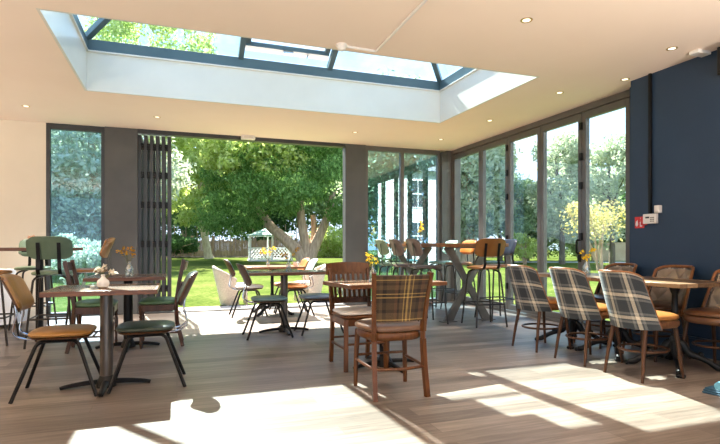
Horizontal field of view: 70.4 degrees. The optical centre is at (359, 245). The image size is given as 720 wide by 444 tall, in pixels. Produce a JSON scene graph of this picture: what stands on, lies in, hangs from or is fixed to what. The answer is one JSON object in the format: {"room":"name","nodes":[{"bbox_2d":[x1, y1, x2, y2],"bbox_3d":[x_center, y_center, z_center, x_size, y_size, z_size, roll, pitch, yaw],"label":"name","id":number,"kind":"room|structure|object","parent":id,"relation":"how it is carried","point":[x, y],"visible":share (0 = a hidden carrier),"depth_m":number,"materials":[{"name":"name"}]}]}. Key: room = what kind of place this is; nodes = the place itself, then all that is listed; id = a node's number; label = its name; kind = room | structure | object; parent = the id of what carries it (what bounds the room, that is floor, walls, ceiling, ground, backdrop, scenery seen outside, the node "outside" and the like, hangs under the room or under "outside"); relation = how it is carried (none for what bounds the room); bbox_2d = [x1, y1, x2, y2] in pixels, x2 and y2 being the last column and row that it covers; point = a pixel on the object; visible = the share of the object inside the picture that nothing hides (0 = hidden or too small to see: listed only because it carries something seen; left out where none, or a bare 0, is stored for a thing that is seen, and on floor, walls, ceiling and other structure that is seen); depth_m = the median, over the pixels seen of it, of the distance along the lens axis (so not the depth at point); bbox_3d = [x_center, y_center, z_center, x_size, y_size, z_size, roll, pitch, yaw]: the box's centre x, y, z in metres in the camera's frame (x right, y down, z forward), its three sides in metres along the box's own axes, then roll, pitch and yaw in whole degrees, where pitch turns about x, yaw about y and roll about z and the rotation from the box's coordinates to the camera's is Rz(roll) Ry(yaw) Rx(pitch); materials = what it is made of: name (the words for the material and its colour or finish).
{"room":"restaurant dining room","nodes":[
{"label":"restaurant dining room","id":0,"kind":"room"},
{"bbox_2d":[0,119,45,308],"bbox_3d":[-6.866,-0.405,7.396,4.070,3.050,0.220,0,0,-20],"label":"wall","id":1,"kind":"structure","parent":0,"point":[22,143],"depth_m":7.86,"materials":[{"name":"beige paint"}]},
{"bbox_2d":[30,309,45,317],"bbox_3d":[-6.826,1.050,7.284,4.070,0.140,0.018,0,0,-20],"label":"baseboard","id":2,"kind":"structure","parent":1,"relation":"attached to","point":[32,312],"depth_m":7.91,"materials":[{"name":"white paint"}]},
{"bbox_2d":[46,123,104,317],"bbox_3d":[-4.538,-0.405,8.162,0.830,3.050,0.090,0,0,-20],"label":"window","id":3,"kind":"structure","parent":1,"relation":"in","point":[49,126],"depth_m":8.06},
{"bbox_2d":[105,127,137,314],"bbox_3d":[-3.922,-0.405,8.399,0.490,3.050,0.180,0,0,-20],"label":"pillar","id":4,"kind":"structure","parent":0,"point":[121,144],"depth_m":8.32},
{"bbox_2d":[138,135,171,311],"bbox_3d":[-3.590,-0.380,8.953,0.518,2.940,0.901,0,0,-20],"label":"door","id":5,"kind":"structure","parent":4,"relation":"attached to","point":[147,175],"depth_m":8.59,"materials":[{"name":"black metal"}]},
{"bbox_2d":[343,144,365,304],"bbox_3d":[-0.110,-0.405,9.767,0.410,3.050,0.180,0,0,-20],"label":"pillar","id":6,"kind":"structure","parent":0,"point":[354,155],"depth_m":9.68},
{"bbox_2d":[366,145,439,303],"bbox_3d":[0.850,-0.405,10.095,1.620,3.050,0.090,0,0,-20],"label":"window","id":7,"kind":"structure","parent":6,"relation":"attached to","point":[401,151],"depth_m":10.05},
{"bbox_2d":[0,301,719,443],"bbox_3d":[-0.992,1.180,1.875,11.400,0.120,14.200,0,0,-20],"label":"floor","id":8,"kind":"structure","parent":0,"point":[270,387],"depth_m":3.93,"materials":[{"name":"brown wood"}]},
{"bbox_2d":[0,270,19,345],"bbox_3d":[-4.280,0.507,5.848,0.542,1.228,0.485,0,0,-20],"label":"bar stool","id":9,"kind":"object","parent":8,"relation":"on","point":[2,272],"visible":0.61,"depth_m":5.74,"materials":[{"name":"beige leather"}]},
{"bbox_2d":[0,269,27,325],"bbox_3d":[-5.221,0.725,7.088,1.073,0.790,1.061,0,0,-20],"label":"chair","id":10,"kind":"object","parent":8,"relation":"on","point":[7,300],"visible":0.25,"depth_m":6.93,"materials":[{"name":"plastic"}]},
{"bbox_2d":[8,239,57,330],"bbox_3d":[-4.508,0.507,7.056,0.485,1.228,0.542,0,0,-20],"label":"bar stool","id":11,"kind":"object","parent":8,"relation":"on","point":[22,243],"visible":0.31,"depth_m":7.00,"materials":[{"name":"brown leather"}]},
{"bbox_2d":[0,247,82,336],"bbox_3d":[-4.112,0.570,6.546,0.860,1.100,0.860,0,0,-20],"label":"table","id":12,"kind":"object","parent":8,"relation":"on","point":[22,249],"visible":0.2,"depth_m":6.52,"materials":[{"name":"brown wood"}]},
{"bbox_2d":[0,274,99,403],"bbox_3d":[-2.343,0.668,3.898,0.674,0.914,0.457,0,0,-20],"label":"cafe chair","id":13,"kind":"object","parent":8,"relation":"on","point":[22,299],"visible":1,"depth_m":3.80,"materials":[{"name":"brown leather"}]},
{"bbox_2d":[23,236,77,348],"bbox_3d":[-3.500,0.507,5.816,0.485,1.228,0.542,0,0,-20],"label":"bar stool","id":14,"kind":"object","parent":8,"relation":"on","point":[39,248],"visible":0.94,"depth_m":5.63,"materials":[{"name":"green leather"}]},
{"bbox_2d":[62,260,117,353],"bbox_3d":[-2.925,0.638,5.537,0.526,0.971,0.449,0,0,-20],"label":"wooden chair","id":15,"kind":"object","parent":8,"relation":"on","point":[87,306],"visible":0.67,"depth_m":5.37,"materials":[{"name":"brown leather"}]},
{"bbox_2d":[65,237,114,324],"bbox_3d":[-3.358,0.507,6.381,0.542,1.228,0.485,0,0,-20],"label":"bar stool","id":16,"kind":"object","parent":8,"relation":"on","point":[107,245],"visible":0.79,"depth_m":6.27,"materials":[{"name":"beige leather"}]},
{"bbox_2d":[39,283,159,396],"bbox_3d":[-2.025,0.725,4.075,0.780,0.790,0.700,0,0,-20],"label":"cafe table","id":17,"kind":"object","parent":8,"relation":"on","point":[102,383],"visible":0.95,"depth_m":4.03,"materials":[{"name":"brown wood"}]},
{"bbox_2d":[93,263,117,287],"bbox_3d":[-1.995,0.233,4.001,0.184,0.194,0.094,0,0,-20],"label":"flower vase","id":18,"kind":"object","parent":17,"relation":"on","point":[102,282],"visible":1,"depth_m":3.98,"materials":[{"name":"white ceramic"}]},
{"bbox_2d":[83,273,166,350],"bbox_3d":[-2.574,0.725,5.663,0.790,0.790,0.700,0,0,-20],"label":"cafe table","id":19,"kind":"object","parent":8,"relation":"on","point":[129,278],"visible":0.76,"depth_m":5.62,"materials":[{"name":"brown wood"}]},
{"bbox_2d":[116,246,135,275],"bbox_3d":[-2.557,0.162,5.568,0.206,0.337,0.088,0,0,-20],"label":"flower vase","id":20,"kind":"object","parent":19,"relation":"on","point":[123,247],"visible":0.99,"depth_m":5.58,"materials":[{"name":"clear glass"}]},
{"bbox_2d":[107,271,197,393],"bbox_3d":[-1.676,0.668,4.180,0.674,0.914,0.457,0,0,-20],"label":"cafe chair","id":21,"kind":"object","parent":8,"relation":"on","point":[143,328],"visible":1,"depth_m":4.06,"materials":[{"name":"green leather"}]},
{"bbox_2d":[139,259,188,348],"bbox_3d":[-2.230,0.638,5.808,0.526,0.971,0.449,0,0,-20],"label":"wooden chair","id":22,"kind":"object","parent":8,"relation":"on","point":[166,303],"visible":0.87,"depth_m":5.66,"materials":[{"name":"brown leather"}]},
{"bbox_2d":[138,303,345,313],"bbox_3d":[-1.994,1.111,9.080,3.600,0.018,0.220,0,0,-20],"label":"trim","id":23,"kind":"structure","parent":8,"relation":"on","point":[341,304],"depth_m":8.92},
{"bbox_2d":[223,259,267,317],"bbox_3d":[-1.853,0.668,8.217,0.674,0.914,0.457,0,0,-20],"label":"cafe chair","id":24,"kind":"object","parent":8,"relation":"on","point":[253,287],"visible":0.96,"depth_m":8.06,"materials":[{"name":"brown leather"}]},
{"bbox_2d":[236,263,293,339],"bbox_3d":[-1.197,0.668,6.328,0.674,0.914,0.457,0,0,-20],"label":"cafe chair","id":25,"kind":"object","parent":8,"relation":"on","point":[262,299],"visible":1,"depth_m":6.19,"materials":[{"name":"grey leather"}]},
{"bbox_2d":[244,265,304,316],"bbox_3d":[-1.451,0.725,8.425,0.920,0.790,0.800,0,0,-20],"label":"cafe table","id":26,"kind":"object","parent":8,"relation":"on","point":[248,267],"visible":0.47,"depth_m":8.21,"materials":[{"name":"brown wood"}]},
{"bbox_2d":[259,246,276,262],"bbox_3d":[-1.503,0.163,8.348,0.290,0.334,0.119,0,0,-20],"label":"flower vase","id":27,"kind":"object","parent":26,"relation":"on","point":[263,251],"visible":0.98,"depth_m":8.34,"materials":[{"name":"clear glass"}]},
{"bbox_2d":[239,270,325,335],"bbox_3d":[-0.993,0.725,6.677,1.080,0.790,0.662,0,0,-20],"label":"cafe table","id":28,"kind":"object","parent":8,"relation":"on","point":[283,274],"visible":0.78,"depth_m":6.61,"materials":[{"name":"brown wood"}]},
{"bbox_2d":[280,247,299,270],"bbox_3d":[-0.935,0.171,6.813,0.289,0.317,0.096,0,0,-20],"label":"flower vase","id":29,"kind":"object","parent":28,"relation":"on","point":[297,247],"visible":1,"depth_m":6.80,"materials":[{"name":"clear glass"}]},
{"bbox_2d":[269,258,309,312],"bbox_3d":[-1.205,0.668,8.832,0.674,0.914,0.457,0,0,-20],"label":"cafe chair","id":30,"kind":"object","parent":8,"relation":"on","point":[304,262],"visible":0.51,"depth_m":8.81,"materials":[{"name":"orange leather"}]},
{"bbox_2d":[275,259,317,315],"bbox_3d":[-1.019,0.668,8.315,0.674,0.914,0.457,0,0,-20],"label":"cafe chair","id":31,"kind":"object","parent":8,"relation":"on","point":[312,263],"visible":0.71,"depth_m":8.22,"materials":[{"name":"orange leather"}]},
{"bbox_2d":[294,274,343,335],"bbox_3d":[-0.491,0.668,6.666,0.674,0.914,0.457,0,0,-20],"label":"cafe chair","id":32,"kind":"object","parent":8,"relation":"on","point":[314,297],"visible":0.42,"depth_m":6.51,"materials":[{"name":"blue leather"}]},
{"bbox_2d":[325,262,388,371],"bbox_3d":[-0.037,0.640,4.847,0.460,0.964,0.570,0,0,-22],"label":"chair","id":33,"kind":"object","parent":8,"relation":"on","point":[346,317],"visible":0.8,"depth_m":4.92,"materials":[{"name":"brown wood"}]},
{"bbox_2d":[323,279,446,372],"bbox_3d":[0.230,0.725,4.778,1.000,0.790,0.662,0,0,-28],"label":"cafe table","id":34,"kind":"object","parent":8,"relation":"on","point":[347,284],"visible":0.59,"depth_m":4.69,"materials":[{"name":"brown wood"}]},
{"bbox_2d":[365,252,378,279],"bbox_3d":[0.112,0.194,4.792,0.142,0.272,0.084,0,0,-20],"label":"flower vase","id":35,"kind":"object","parent":34,"relation":"on","point":[368,257],"visible":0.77,"depth_m":4.79,"materials":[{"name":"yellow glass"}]},
{"bbox_2d":[375,240,406,274],"bbox_3d":[0.528,0.507,8.583,0.542,1.228,0.485,0,0,-19],"label":"bar stool","id":36,"kind":"object","parent":8,"relation":"on","point":[382,246],"visible":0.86,"depth_m":8.42,"materials":[{"name":"green leather"}]},
{"bbox_2d":[353,271,433,401],"bbox_3d":[0.240,0.656,3.931,0.503,0.934,0.552,0,0,-18],"label":"upholstered dining chair","id":37,"kind":"object","parent":8,"relation":"on","point":[399,302],"visible":1,"depth_m":3.74,"materials":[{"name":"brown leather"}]},
{"bbox_2d":[388,239,427,317],"bbox_3d":[0.724,0.507,8.037,0.542,1.228,0.485,0,0,-19],"label":"bar stool","id":38,"kind":"object","parent":8,"relation":"on","point":[395,245],"visible":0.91,"depth_m":7.88,"materials":[{"name":"brown leather"}]},
{"bbox_2d":[405,239,448,323],"bbox_3d":[0.940,0.507,7.435,0.542,1.228,0.485,0,0,-19],"label":"bar stool","id":39,"kind":"object","parent":8,"relation":"on","point":[414,246],"visible":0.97,"depth_m":7.30,"materials":[{"name":"brown leather"}]},
{"bbox_2d":[375,243,508,322],"bbox_3d":[1.259,0.540,8.601,1.220,1.160,2.400,0,0,-20],"label":"bar table","id":40,"kind":"object","parent":8,"relation":"on","point":[449,247],"visible":0.63,"depth_m":7.61,"materials":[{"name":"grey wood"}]},
{"bbox_2d":[428,240,457,307],"bbox_3d":[1.544,0.507,9.564,0.542,1.228,0.485,0,0,-20],"label":"bar stool","id":41,"kind":"object","parent":8,"relation":"on","point":[450,241],"visible":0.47,"depth_m":9.44,"materials":[{"name":"green leather"}]},
{"bbox_2d":[440,240,476,308],"bbox_3d":[1.761,0.507,8.961,0.542,1.228,0.485,0,0,-20],"label":"bar stool","id":42,"kind":"object","parent":8,"relation":"on","point":[467,251],"visible":0.59,"depth_m":8.94,"materials":[{"name":"beige leather"}]},
{"bbox_2d":[461,238,507,327],"bbox_3d":[1.764,0.507,7.216,0.485,1.228,0.542,0,0,-14],"label":"bar stool","id":43,"kind":"object","parent":8,"relation":"on","point":[485,247],"visible":1,"depth_m":7.04,"materials":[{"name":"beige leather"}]},
{"bbox_2d":[474,239,517,320],"bbox_3d":[2.127,0.507,7.881,0.542,1.228,0.485,0,0,-20],"label":"bar stool","id":44,"kind":"object","parent":8,"relation":"on","point":[509,251],"visible":0.66,"depth_m":7.83,"materials":[{"name":"blue leather"}]},
{"bbox_2d":[507,264,571,352],"bbox_3d":[1.936,0.661,5.601,0.668,0.921,0.490,0,0,-28],"label":"tub chair","id":45,"kind":"object","parent":8,"relation":"on","point":[528,290],"visible":0.95,"depth_m":5.42,"materials":[{"name":"multicoloured fabric"}]},
{"bbox_2d":[535,272,611,348],"bbox_3d":[2.453,0.720,5.895,0.680,0.800,0.640,0,0,-20],"label":"dining table","id":46,"kind":"object","parent":8,"relation":"on","point":[574,325],"visible":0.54,"depth_m":5.84,"materials":[{"name":"metal"}]},
{"bbox_2d":[580,248,595,272],"bbox_3d":[2.491,0.169,5.588,0.222,0.302,0.086,0,0,-13],"label":"flower vase","id":47,"kind":"object","parent":46,"relation":"on","point":[592,250],"visible":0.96,"depth_m":5.58,"materials":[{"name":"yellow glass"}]},
{"bbox_2d":[549,267,623,366],"bbox_3d":[2.171,0.661,4.974,0.668,0.921,0.490,0,0,-27],"label":"tub chair","id":48,"kind":"object","parent":8,"relation":"on","point":[575,298],"visible":0.96,"depth_m":4.79,"materials":[{"name":"multicoloured fabric"}]},
{"bbox_2d":[573,263,636,348],"bbox_3d":[2.832,0.660,5.839,0.672,0.924,0.495,0,0,-27],"label":"tub chair","id":49,"kind":"object","parent":8,"relation":"on","point":[631,267],"visible":0.28,"depth_m":5.92,"materials":[{"name":"brown wicker"}]},
{"bbox_2d":[574,275,663,361],"bbox_3d":[2.671,0.720,5.288,0.680,0.800,0.640,0,0,-20],"label":"dining table","id":50,"kind":"object","parent":8,"relation":"on","point":[624,335],"visible":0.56,"depth_m":5.22,"materials":[{"name":"metal"}]},
{"bbox_2d":[598,269,684,383],"bbox_3d":[2.389,0.661,4.396,0.668,0.921,0.490,0,0,-26],"label":"tub chair","id":51,"kind":"object","parent":8,"relation":"on","point":[629,304],"visible":1,"depth_m":4.22,"materials":[{"name":"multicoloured fabric"}]},
{"bbox_2d":[622,265,694,361],"bbox_3d":[3.061,0.660,5.199,0.672,0.924,0.495,0,0,-27],"label":"tub chair","id":52,"kind":"object","parent":8,"relation":"on","point":[661,298],"visible":0.56,"depth_m":5.25,"materials":[{"name":"brown wicker"}]},
{"bbox_2d":[624,278,719,377],"bbox_3d":[2.889,0.720,4.681,0.680,0.800,0.640,0,0,-20],"label":"dining table","id":53,"kind":"object","parent":8,"relation":"on","point":[674,285],"visible":0.78,"depth_m":4.60,"materials":[{"name":"wood"}]},
{"bbox_2d":[682,269,719,362],"bbox_3d":[3.277,0.660,4.597,0.672,0.924,0.495,0,0,-27],"label":"tub chair","id":54,"kind":"object","parent":8,"relation":"on","point":[708,313],"visible":0.94,"depth_m":4.66,"materials":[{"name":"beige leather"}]},
{"bbox_2d":[702,382,719,396],"bbox_3d":[2.811,1.068,3.877,0.340,0.104,0.220,0,0,-28],"label":"textile","id":55,"kind":"object","parent":8,"relation":"on","point":[714,390],"visible":1,"depth_m":3.83,"materials":[{"name":"blue fabric"}]},
{"bbox_2d":[0,0,719,151],"bbox_3d":[-1.051,-2.155,2.130,11.460,0.450,13.920,0,0,-20],"label":"ceiling","id":56,"kind":"structure","parent":0,"point":[581,49],"depth_m":4.98,"materials":[{"name":"paint"}]},
{"bbox_2d":[138,129,344,147],"bbox_3d":[-1.992,-1.897,9.075,3.600,0.065,0.150,0,0,-20],"label":"trim","id":57,"kind":"structure","parent":56,"relation":"attached to","point":[140,131],"depth_m":8.93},
{"bbox_2d":[241,135,254,139],"bbox_3d":[-1.955,-1.895,8.912,0.240,0.070,0.103,0,0,-20],"label":"sensor","id":58,"kind":"object","parent":56,"relation":"attached to","point":[243,137],"visible":1,"depth_m":8.87,"materials":[{"name":"white plastic"}]},
{"bbox_2d":[36,8,538,122],"bbox_3d":[-0.682,-2.170,6.077,4.980,0.480,2.340,0,0,-20],"label":"shaft","id":59,"kind":"structure","parent":56,"relation":"attached to","point":[96,72],"depth_m":6.90,"materials":[{"name":"white paint"}]},
{"bbox_2d":[69,14,478,91],"bbox_3d":[-0.682,-2.420,6.077,4.980,0.020,2.340,0,0,-20],"label":"trim","id":60,"kind":"structure","parent":59,"relation":"attached to","point":[71,15],"depth_m":6.96,"materials":[{"name":"white paint"}]},
{"bbox_2d":[73,14,473,89],"bbox_3d":[-0.682,-2.869,6.077,5.080,0.877,2.440,0,0,-20],"label":"frame","id":61,"kind":"structure","parent":60,"relation":"attached to","point":[92,44],"depth_m":7.03,"materials":[{"name":"grey paint"}]},
{"bbox_2d":[336,42,346,51],"bbox_3d":[-0.176,-1.899,4.888,0.110,0.061,0.110,0,0,-20],"label":"detector","id":62,"kind":"object","parent":56,"relation":"attached to","point":[341,46],"visible":1,"depth_m":4.85,"materials":[{"name":"white plastic"}]},
{"bbox_2d":[347,0,427,51],"bbox_3d":[0.973,-1.919,2.303,0.328,0.026,5.678,0,0,-20],"label":"conduit","id":63,"kind":"object","parent":56,"relation":"attached to","point":[423,2],"visible":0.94,"depth_m":4.56,"materials":[{"name":"white plastic"}]},
{"bbox_2d":[520,17,532,22],"bbox_3d":[1.422,-1.927,4.356,0.104,0.006,0.104,0,0,-20],"label":"recessed light","id":64,"kind":"object","parent":56,"relation":"in","point":[528,19],"visible":1,"depth_m":4.36,"materials":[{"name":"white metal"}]},
{"bbox_2d":[666,46,677,50],"bbox_3d":[3.046,-1.927,4.982,0.104,0.006,0.104,0,0,-20],"label":"recessed light","id":65,"kind":"object","parent":56,"relation":"in","point":[674,47],"visible":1,"depth_m":4.97,"materials":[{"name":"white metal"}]},
{"bbox_2d":[689,49,710,56],"bbox_3d":[3.371,-1.913,5.056,0.180,0.035,0.100,0,0,-20],"label":"smoke detector","id":66,"kind":"object","parent":56,"relation":"attached to","point":[698,52],"visible":1,"depth_m":5.03,"materials":[{"name":"white plastic"}]},
{"bbox_2d":[440,152,447,300],"bbox_3d":[1.687,-0.390,10.369,0.140,3.020,0.160,0,0,-20],"label":"trim","id":67,"kind":"structure","parent":0,"point":[443,155],"depth_m":10.30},
{"bbox_2d":[445,151,460,300],"bbox_3d":[1.875,-0.405,10.468,0.320,3.050,0.200,0,0,-20],"label":"trim","id":68,"kind":"structure","parent":0,"point":[449,152],"depth_m":10.40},
{"bbox_2d":[630,50,719,339],"bbox_3d":[4.967,-0.405,1.644,0.460,3.050,9.740,0,0,-20],"label":"wall","id":69,"kind":"structure","parent":0,"point":[685,95],"depth_m":5.37,"materials":[{"name":"blue paint"}]},
{"bbox_2d":[451,89,629,332],"bbox_3d":[2.617,-0.405,8.307,0.182,3.050,4.390,0,0,-20],"label":"door","id":70,"kind":"structure","parent":69,"relation":"in","point":[582,115],"depth_m":7.81,"materials":[{"name":"black metal"}]},
{"bbox_2d":[635,217,643,227],"bbox_3d":[3.208,-0.270,5.852,0.008,0.130,0.124,0,0,-20],"label":"sign","id":71,"kind":"object","parent":69,"relation":"attached to","point":[637,219],"visible":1,"depth_m":5.86,"materials":[{"name":"red plastic"}]},
{"bbox_2d":[648,73,651,213],"bbox_3d":[3.248,-1.145,5.710,0.028,1.570,0.030,0,0,-20],"label":"cable trunking","id":72,"kind":"object","parent":69,"relation":"attached to","point":[649,74],"visible":1,"depth_m":5.70,"materials":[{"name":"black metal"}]},
{"bbox_2d":[643,213,657,223],"bbox_3d":[3.246,-0.305,5.701,0.039,0.110,0.170,0,0,-20],"label":"alarm keypad","id":73,"kind":"object","parent":69,"relation":"attached to","point":[647,218],"visible":1,"depth_m":5.68,"materials":[{"name":"white plastic"}]},
{"bbox_2d":[654,205,661,212],"bbox_3d":[3.270,-0.405,5.598,0.062,0.085,0.060,0,0,-20],"label":"sensor","id":74,"kind":"object","parent":69,"relation":"attached to","point":[657,208],"visible":1,"depth_m":5.58,"materials":[{"name":"white plastic"}]},
{"bbox_2d":[631,329,719,360],"bbox_3d":[4.769,1.025,1.472,0.028,0.190,9.550,0,0,-20],"label":"baseboard","id":75,"kind":"structure","parent":69,"relation":"attached to","point":[708,353],"depth_m":5.21,"materials":[{"name":"blue paint"}]},
{"bbox_2d":[717,47,719,75],"bbox_3d":[3.477,-1.740,4.809,0.207,0.280,0.304,0,0,-20],"label":"loudspeaker","id":76,"kind":"object","parent":69,"relation":"attached to","point":[718,48],"visible":1,"depth_m":4.80,"materials":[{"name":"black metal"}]},
{"label":"outside","id":77,"kind":"structure","parent":0,"visible":0},
{"bbox_2d":[51,250,625,320],"bbox_3d":[-16.887,1.260,47.062,180.000,0.220,160.000,0,0,-20],"label":"lawn","id":78,"kind":"structure","parent":77,"point":[203,292],"depth_m":19.23,"materials":[{"name":"green plant"}]},
{"bbox_2d":[51,232,100,284],"bbox_3d":[-7.659,0.424,13.930,1.693,1.612,1.584,0,0,35],"label":"shrub","id":79,"kind":"object","parent":78,"relation":"on","point":[89,257],"visible":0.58,"depth_m":13.75,"materials":[{"name":"green plant"}]},
{"bbox_2d":[53,132,100,228],"bbox_3d":[-25.006,-6.449,40.573,15.226,16.031,15.694,0,0,-32],"label":"tree","id":80,"kind":"object","parent":78,"relation":"on","point":[72,132],"visible":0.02,"depth_m":37.76,"materials":[{"name":"green plant"}]},
{"bbox_2d":[51,130,196,267],"bbox_3d":[-13.856,-4.271,26.192,10.930,11.240,8.355,0,0,22],"label":"tree","id":81,"kind":"object","parent":78,"relation":"on","point":[74,203],"visible":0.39,"depth_m":24.59,"materials":[{"name":"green plant"}]},
{"bbox_2d":[155,233,199,257],"bbox_3d":[-18.180,-0.068,49.908,4.265,2.620,4.448,0,0,6],"label":"shrub","id":82,"kind":"object","parent":78,"relation":"on","point":[180,244],"visible":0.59,"depth_m":50.03,"materials":[{"name":"green plant"}]},
{"bbox_2d":[155,149,232,239],"bbox_3d":[-20.743,-6.135,62.555,16.213,14.786,13.730,0,0,-11],"label":"tree","id":83,"kind":"object","parent":78,"relation":"on","point":[189,233],"visible":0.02,"depth_m":59.58,"materials":[{"name":"green plant"}]},
{"bbox_2d":[84,17,312,258],"bbox_3d":[-14.768,-12.205,40.429,14.319,26.934,27.901,0,0,-25],"label":"broadleaf tree","id":84,"kind":"object","parent":78,"relation":"on","point":[208,154],"visible":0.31,"depth_m":36.62,"materials":[{"name":"green plant"}]},
{"bbox_2d":[212,266,247,305],"bbox_3d":[-2.542,0.766,10.031,0.710,0.771,0.658,0,0,-20],"label":"wicker chair","id":85,"kind":"object","parent":78,"relation":"on","point":[227,295],"visible":0.88,"depth_m":9.76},
{"bbox_2d":[155,212,342,250],"bbox_3d":[-12.293,-1.413,58.550,26.787,5.871,2.266,0,0,-7],"label":"hedge","id":86,"kind":"object","parent":78,"relation":"on","point":[262,227],"visible":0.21,"depth_m":58.42,"materials":[{"name":"green plant"}]},
{"bbox_2d":[155,236,342,255],"bbox_3d":[-11.329,0.079,54.910,22.188,2.342,0.301,0,0,-5],"label":"fence","id":87,"kind":"object","parent":78,"relation":"on","point":[219,248],"visible":0.24,"depth_m":54.77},
{"bbox_2d":[217,153,311,253],"bbox_3d":[-12.180,-7.273,65.742,17.115,17.519,17.668,0,0,-20],"label":"tree","id":88,"kind":"object","parent":78,"relation":"on","point":[275,220],"visible":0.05,"depth_m":61.40,"materials":[{"name":"green plant"}]},
{"bbox_2d":[188,141,342,263],"bbox_3d":[-6.208,-5.377,33.970,12.934,13.504,8.991,0,0,5],"label":"tree","id":89,"kind":"object","parent":78,"relation":"on","point":[319,174],"visible":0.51,"depth_m":32.39,"materials":[{"name":"green plant"}]},
{"bbox_2d":[247,228,293,260],"bbox_3d":[-7.059,-0.175,40.000,3.695,2.750,4.093,0,0,-20],"label":"gazebo","id":90,"kind":"object","parent":78,"relation":"on","point":[264,232],"visible":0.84,"depth_m":38.91,"materials":[{"name":"white paint"}]},
{"bbox_2d":[294,264,325,301],"bbox_3d":[-1.049,0.766,10.726,0.710,0.771,0.658,0,0,-20],"label":"wicker chair","id":91,"kind":"object","parent":78,"relation":"on","point":[318,280],"visible":0.53,"depth_m":10.52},
{"bbox_2d":[287,146,409,229],"bbox_3d":[-1.538,-7.164,61.578,17.795,16.839,15.663,0,0,-30],"label":"tree","id":92,"kind":"object","parent":78,"relation":"on","point":[316,208],"visible":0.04,"depth_m":58.05,"materials":[{"name":"green plant"}]},
{"bbox_2d":[329,68,476,259],"bbox_3d":[4.090,-5.972,41.226,14.410,15.676,14.417,0,0,-32],"label":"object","id":93,"kind":"object","parent":78,"relation":"on","point":[417,208],"visible":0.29,"depth_m":39.44,"materials":[{"name":"white"}]},
{"bbox_2d":[412,143,523,262],"bbox_3d":[7.180,-4.848,34.133,6.375,12.206,6.814,0,0,39],"label":"tree","id":94,"kind":"object","parent":78,"relation":"on","point":[495,165],"visible":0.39,"depth_m":32.39,"materials":[{"name":"green plant"}]},
{"bbox_2d":[473,151,535,260],"bbox_3d":[10.636,-3.088,37.935,5.626,8.686,5.111,0,0,-20],"label":"tree","id":95,"kind":"object","parent":78,"relation":"on","point":[523,228],"visible":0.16,"depth_m":37.35,"materials":[{"name":"green plant"}]},
{"bbox_2d":[514,232,536,263],"bbox_3d":[10.348,0.164,31.951,2.102,2.135,2.041,0,0,-20],"label":"shrub","id":96,"kind":"object","parent":78,"relation":"on","point":[526,247],"visible":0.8,"depth_m":31.78,"materials":[{"name":"green plant"}]},
{"bbox_2d":[476,241,576,257],"bbox_3d":[15.394,0.258,48.985,15.169,2.028,1.567,0,0,9],"label":"hedge","id":97,"kind":"object","parent":78,"relation":"on","point":[554,247],"visible":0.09,"depth_m":48.41,"materials":[{"name":"green plant"}]},
{"bbox_2d":[501,178,566,260],"bbox_3d":[13.491,-1.994,39.820,5.560,6.498,5.863,0,0,0],"label":"tree","id":98,"kind":"object","parent":78,"relation":"on","point":[532,234],"visible":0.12,"depth_m":38.51,"materials":[{"name":"green plant"}]},
{"bbox_2d":[525,129,597,263],"bbox_3d":[12.582,-3.064,32.093,4.412,8.632,4.617,0,0,28],"label":"tree","id":99,"kind":"object","parent":78,"relation":"on","point":[565,151],"visible":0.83,"depth_m":31.24,"materials":[{"name":"green plant"}]},
{"bbox_2d":[549,186,622,260],"bbox_3d":[17.174,-2.161,39.906,5.346,6.828,5.655,0,0,-37],"label":"tree","id":100,"kind":"object","parent":78,"relation":"on","point":[570,249],"visible":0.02,"depth_m":39.66,"materials":[{"name":"green plant"}]},
{"bbox_2d":[559,199,625,269],"bbox_3d":[11.281,-0.490,24.149,3.279,3.423,3.504,0,0,-20],"label":"shrub","id":101,"kind":"object","parent":78,"relation":"on","point":[593,224],"visible":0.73,"depth_m":23.98,"materials":[{"name":"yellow plant"}]},
{"bbox_2d":[590,130,625,263],"bbox_3d":[16.487,-3.077,33.049,4.672,8.661,4.821,0,0,-40],"label":"tree","id":102,"kind":"object","parent":78,"relation":"on","point":[615,183],"visible":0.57,"depth_m":32.43,"materials":[{"name":"green plant"}]},
{"bbox_2d":[591,242,625,260],"bbox_3d":[21.041,0.485,39.934,5.700,1.530,0.380,0,0,3],"label":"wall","id":103,"kind":"structure","parent":78,"relation":"on","point":[620,247],"depth_m":39.84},
{"bbox_2d":[594,192,625,241],"bbox_3d":[22.323,-2.462,44.011,9.652,7.430,9.561,0,0,24],"label":"tree","id":104,"kind":"object","parent":78,"relation":"on","point":[623,194],"visible":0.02,"depth_m":41.71,"materials":[{"name":"green plant"}]},
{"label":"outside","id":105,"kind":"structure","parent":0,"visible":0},
{"bbox_2d":[486,261,625,262],"bbox_3d":[19.427,1.154,35.737,23.000,0.032,2.001,0,0,6],"label":"path","id":106,"kind":"structure","parent":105,"point":[486,261],"depth_m":35.39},
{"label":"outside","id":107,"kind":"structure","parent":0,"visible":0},
{"bbox_2d":[52,300,371,312],"bbox_3d":[-2.959,1.226,5.286,14.000,0.188,7.950,0,0,-20],"label":"patio","id":108,"kind":"structure","parent":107,"point":[289,304],"depth_m":9.54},
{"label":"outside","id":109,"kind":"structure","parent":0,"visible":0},
{"bbox_2d":[155,256,503,257],"bbox_3d":[-10.953,1.150,52.300,52.000,0.120,3.401,0,0,-1],"label":"soil bed","id":110,"kind":"object","parent":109,"point":[155,256],"visible":0.09,"depth_m":50.83,"materials":[{"name":"brown soil"}]},
{"bbox_2d":[308,226,342,257],"bbox_3d":[-2.503,-0.059,51.839,5.080,4.107,6.108,0,0,26],"label":"shrub","id":111,"kind":"object","parent":110,"relation":"on","point":[335,242],"visible":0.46,"depth_m":50.93,"materials":[{"name":"green plant"}]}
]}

